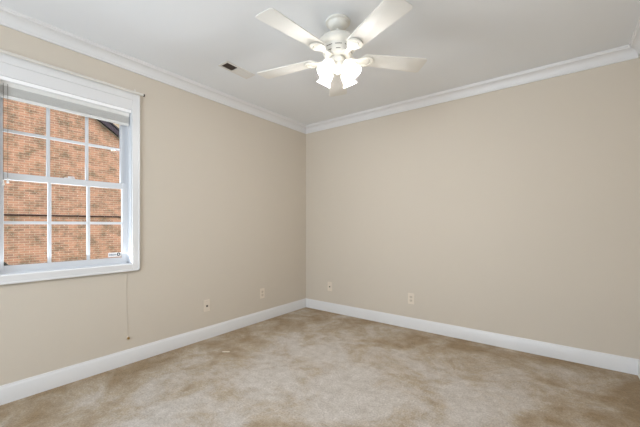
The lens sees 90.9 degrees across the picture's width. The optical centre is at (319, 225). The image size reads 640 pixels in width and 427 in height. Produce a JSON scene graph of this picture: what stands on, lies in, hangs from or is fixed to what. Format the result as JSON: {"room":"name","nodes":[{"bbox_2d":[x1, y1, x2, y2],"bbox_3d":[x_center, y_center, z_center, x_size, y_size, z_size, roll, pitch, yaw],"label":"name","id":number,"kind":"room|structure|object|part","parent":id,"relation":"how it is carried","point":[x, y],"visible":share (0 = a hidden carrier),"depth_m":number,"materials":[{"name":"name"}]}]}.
{"room":"empty bedroom","nodes":[
{"label":"empty bedroom","id":0,"kind":"room"},
{"bbox_2d":[0,25,305,385],"bbox_3d":[-1.891,-0.110,2.186,0.150,2.440,5.400,0,0,37],"label":"wall","id":1,"kind":"structure","parent":0,"point":[223,187],"depth_m":2.87,"materials":[{"name":"paint"}]},
{"bbox_2d":[0,53,139,284],"bbox_3d":[-1.801,-0.347,2.274,0.157,1.430,0.881,0,0,37],"label":"window","id":2,"kind":"structure","parent":1,"relation":"in","point":[12,67],"depth_m":2.30,"materials":[{"name":"paint"}]},
{"bbox_3d":[-1.838,-0.614,2.302,0.028,0.624,0.759,0,0,37],"label":"sash","id":3,"kind":"part","parent":2,"relation":"part of","materials":[{"name":"plastic"}]},
{"bbox_3d":[-1.811,-0.019,2.282,0.025,0.631,0.759,0,0,37],"label":"sash","id":4,"kind":"part","parent":2,"relation":"part of","materials":[{"name":"plastic"}]},
{"bbox_2d":[0,75,130,184],"bbox_3d":[-1.772,-0.588,2.252,0.053,0.676,0.763,0,0,37],"label":"mini blind","id":5,"kind":"object","parent":2,"relation":"attached to","point":[13,89],"visible":1,"depth_m":2.19,"materials":[{"name":"plastic"}]},
{"bbox_3d":[-1.982,-0.583,1.971,0.003,0.615,0.003,0,0,22],"label":"lift cord","id":6,"kind":"part","parent":5,"relation":"part of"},
{"bbox_3d":[-1.783,-0.814,2.260,0.027,0.017,0.749,0,0,37],"label":"rail","id":7,"kind":"part","parent":5,"relation":"part of","materials":[{"name":"plastic"}]},
{"bbox_2d":[0,49,144,96],"bbox_3d":[-1.741,-1.079,2.221,0.047,0.051,0.949,0,0,37],"label":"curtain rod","id":8,"kind":"object","parent":1,"relation":"attached to","point":[1,50],"visible":1,"depth_m":2.18,"materials":[{"name":"metal"}]},
{"bbox_2d":[0,5,305,133],"bbox_3d":[-1.806,-1.285,2.121,0.066,0.090,5.400,0,0,37],"label":"trim","id":9,"kind":"structure","parent":1,"relation":"attached to","point":[9,18],"depth_m":2.48,"materials":[{"name":"paint"}]},
{"bbox_2d":[0,298,305,404],"bbox_3d":[-1.826,1.052,2.136,0.014,0.116,5.400,0,0,37],"label":"baseboard","id":10,"kind":"structure","parent":1,"relation":"attached to","point":[10,392],"depth_m":2.49,"materials":[{"name":"paint"}]},
{"bbox_2d":[203,299,209,311],"bbox_3d":[-1.105,0.787,3.081,0.015,0.115,0.070,0,0,37],"label":"cable plate","id":11,"kind":"object","parent":1,"relation":"attached to","point":[206,303],"visible":1,"depth_m":3.08,"materials":[{"name":"plastic"}]},
{"bbox_2d":[260,288,264,298],"bbox_3d":[-0.670,0.791,3.655,0.009,0.115,0.070,0,0,37],"label":"electrical outlet","id":12,"kind":"object","parent":1,"relation":"attached to","point":[262,291],"visible":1,"depth_m":3.66,"materials":[{"name":"plastic"}]},
{"bbox_2d":[0,307,639,426],"bbox_3d":[-0.551,1.170,1.163,3.522,0.120,5.700,0,0,37],"label":"floor","id":13,"kind":"structure","parent":0,"point":[304,367],"depth_m":2.15,"materials":[{"name":"carpet"}]},
{"bbox_2d":[0,0,639,124],"bbox_3d":[-0.551,-1.390,1.163,3.522,0.120,5.700,0,0,37],"label":"ceiling","id":14,"kind":"structure","parent":0,"point":[462,42],"depth_m":2.22,"materials":[{"name":"paint"}]},
{"bbox_2d":[218,61,254,78],"bbox_3d":[-0.710,-1.326,2.699,0.122,0.008,0.300,0,0,37],"label":"ceiling vent","id":15,"kind":"object","parent":14,"relation":"in","point":[227,65],"visible":1,"depth_m":2.69,"materials":[{"name":"metal"}]},
{"bbox_2d":[256,0,426,96],"bbox_3d":[0.084,-1.129,2.038,1.171,0.402,1.134,0,0,37],"label":"ceiling fan","id":16,"kind":"object","parent":14,"relation":"hanging from","point":[338,71],"visible":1,"depth_m":1.97,"materials":[{"name":"metal"}]},
{"bbox_3d":[-0.229,-1.097,2.222,0.438,0.026,0.150,0,0,25],"label":"blade","id":17,"kind":"part","parent":16,"relation":"part of","materials":[{"name":"white wood"}]},
{"bbox_3d":[-0.146,-1.097,1.780,0.150,0.026,0.438,0,0,43],"label":"blade","id":18,"kind":"part","parent":16,"relation":"part of","materials":[{"name":"white wood"}]},
{"bbox_3d":[0.035,-0.986,2.137,0.116,0.117,0.102,0,0,37],"label":"lamp shade","id":19,"kind":"part","parent":16,"relation":"part of","materials":[{"name":"white glass"}]},
{"bbox_3d":[0.038,-0.986,1.976,0.102,0.117,0.116,0,0,37],"label":"lamp shade","id":20,"kind":"part","parent":16,"relation":"part of","materials":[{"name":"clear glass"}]},
{"bbox_3d":[0.139,-1.097,2.440,0.150,0.026,0.438,0,0,4],"label":"blade","id":21,"kind":"part","parent":16,"relation":"part of","materials":[{"name":"white wood"}]},
{"bbox_3d":[0.196,-0.986,2.140,0.102,0.117,0.116,0,0,37],"label":"lamp shade","id":22,"kind":"part","parent":16,"relation":"part of","materials":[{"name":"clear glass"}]},
{"bbox_3d":[0.199,-0.986,1.980,0.116,0.117,0.102,0,0,37],"label":"lamp shade","id":23,"kind":"part","parent":16,"relation":"part of","materials":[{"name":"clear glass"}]},
{"bbox_3d":[0.300,-1.097,1.723,0.150,0.026,0.438,0,0,-29],"label":"blade","id":24,"kind":"part","parent":16,"relation":"part of","materials":[{"name":"white wood"}]},
{"bbox_3d":[0.493,-1.097,2.129,0.438,0.026,0.150,0,0,-11],"label":"blade","id":25,"kind":"part","parent":16,"relation":"part of","materials":[{"name":"white wood"}]},
{"bbox_2d":[306,58,639,358],"bbox_3d":[1.133,-0.110,3.369,3.522,2.440,0.150,0,0,37],"label":"wall","id":26,"kind":"structure","parent":0,"point":[514,211],"depth_m":2.90,"materials":[{"name":"paint"}]},
{"bbox_2d":[328,282,331,290],"bbox_3d":[0.124,0.785,4.035,0.070,0.115,0.015,0,0,37],"label":"plate","id":27,"kind":"object","parent":26,"relation":"attached to","point":[329,283],"visible":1,"depth_m":4.03,"materials":[{"name":"plastic"}]},
{"bbox_2d":[408,293,413,303],"bbox_3d":[0.979,0.790,3.386,0.070,0.115,0.009,0,0,37],"label":"electrical outlet","id":28,"kind":"object","parent":26,"relation":"attached to","point":[410,295],"visible":1,"depth_m":3.39,"materials":[{"name":"plastic"}]},
{"bbox_2d":[306,45,637,133],"bbox_3d":[1.067,-1.285,3.283,3.222,0.090,0.066,0,0,37],"label":"trim","id":29,"kind":"structure","parent":26,"relation":"attached to","point":[623,53],"depth_m":2.89,"materials":[{"name":"paint"}]},
{"bbox_2d":[306,298,639,374],"bbox_3d":[1.083,1.052,3.304,3.222,0.116,0.014,0,0,37],"label":"baseboard","id":30,"kind":"structure","parent":26,"relation":"attached to","point":[577,355],"depth_m":2.90,"materials":[{"name":"paint"}]},
{"bbox_3d":[0.789,-0.110,0.140,0.150,2.440,5.400,0,0,37],"label":"wall","id":31,"kind":"structure","parent":0,"visible":0},
{"bbox_2d":[629,17,639,57],"bbox_3d":[0.703,-1.285,0.206,0.066,0.090,5.400,0,0,37],"label":"trim","id":32,"kind":"structure","parent":31,"relation":"attached to","point":[634,43],"depth_m":2.22,"materials":[{"name":"paint"}]},
{"bbox_2d":[638,360,639,378],"bbox_3d":[0.724,1.052,0.190,0.014,0.116,5.400,0,0,37],"label":"baseboard","id":33,"kind":"structure","parent":31,"relation":"attached to","point":[639,360],"depth_m":2.30,"materials":[{"name":"paint"}]},
{"label":"outside","id":34,"kind":"structure","parent":0,"visible":0},
{"bbox_3d":[-16.158,2.060,16.475,39.830,0.100,60.000,0,0,37],"label":"ground","id":35,"kind":"structure","parent":34,"visible":0},
{"bbox_2d":[4,98,120,264],"bbox_3d":[-11.689,-1.769,9.037,8.360,7.558,14.040,0,0,37],"label":"brick house","id":36,"kind":"structure","parent":35,"relation":"on","point":[23,243],"depth_m":8.49,"materials":[{"name":"brick"}]},
{"bbox_2d":[4,214,120,216],"bbox_3d":[-8.280,-0.258,6.812,0.040,0.040,12.200,0,0,37],"label":"cable","id":37,"kind":"object","parent":36,"relation":"attached to","point":[4,214],"visible":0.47,"depth_m":8.42,"materials":[{"name":"metal"}]}
]}

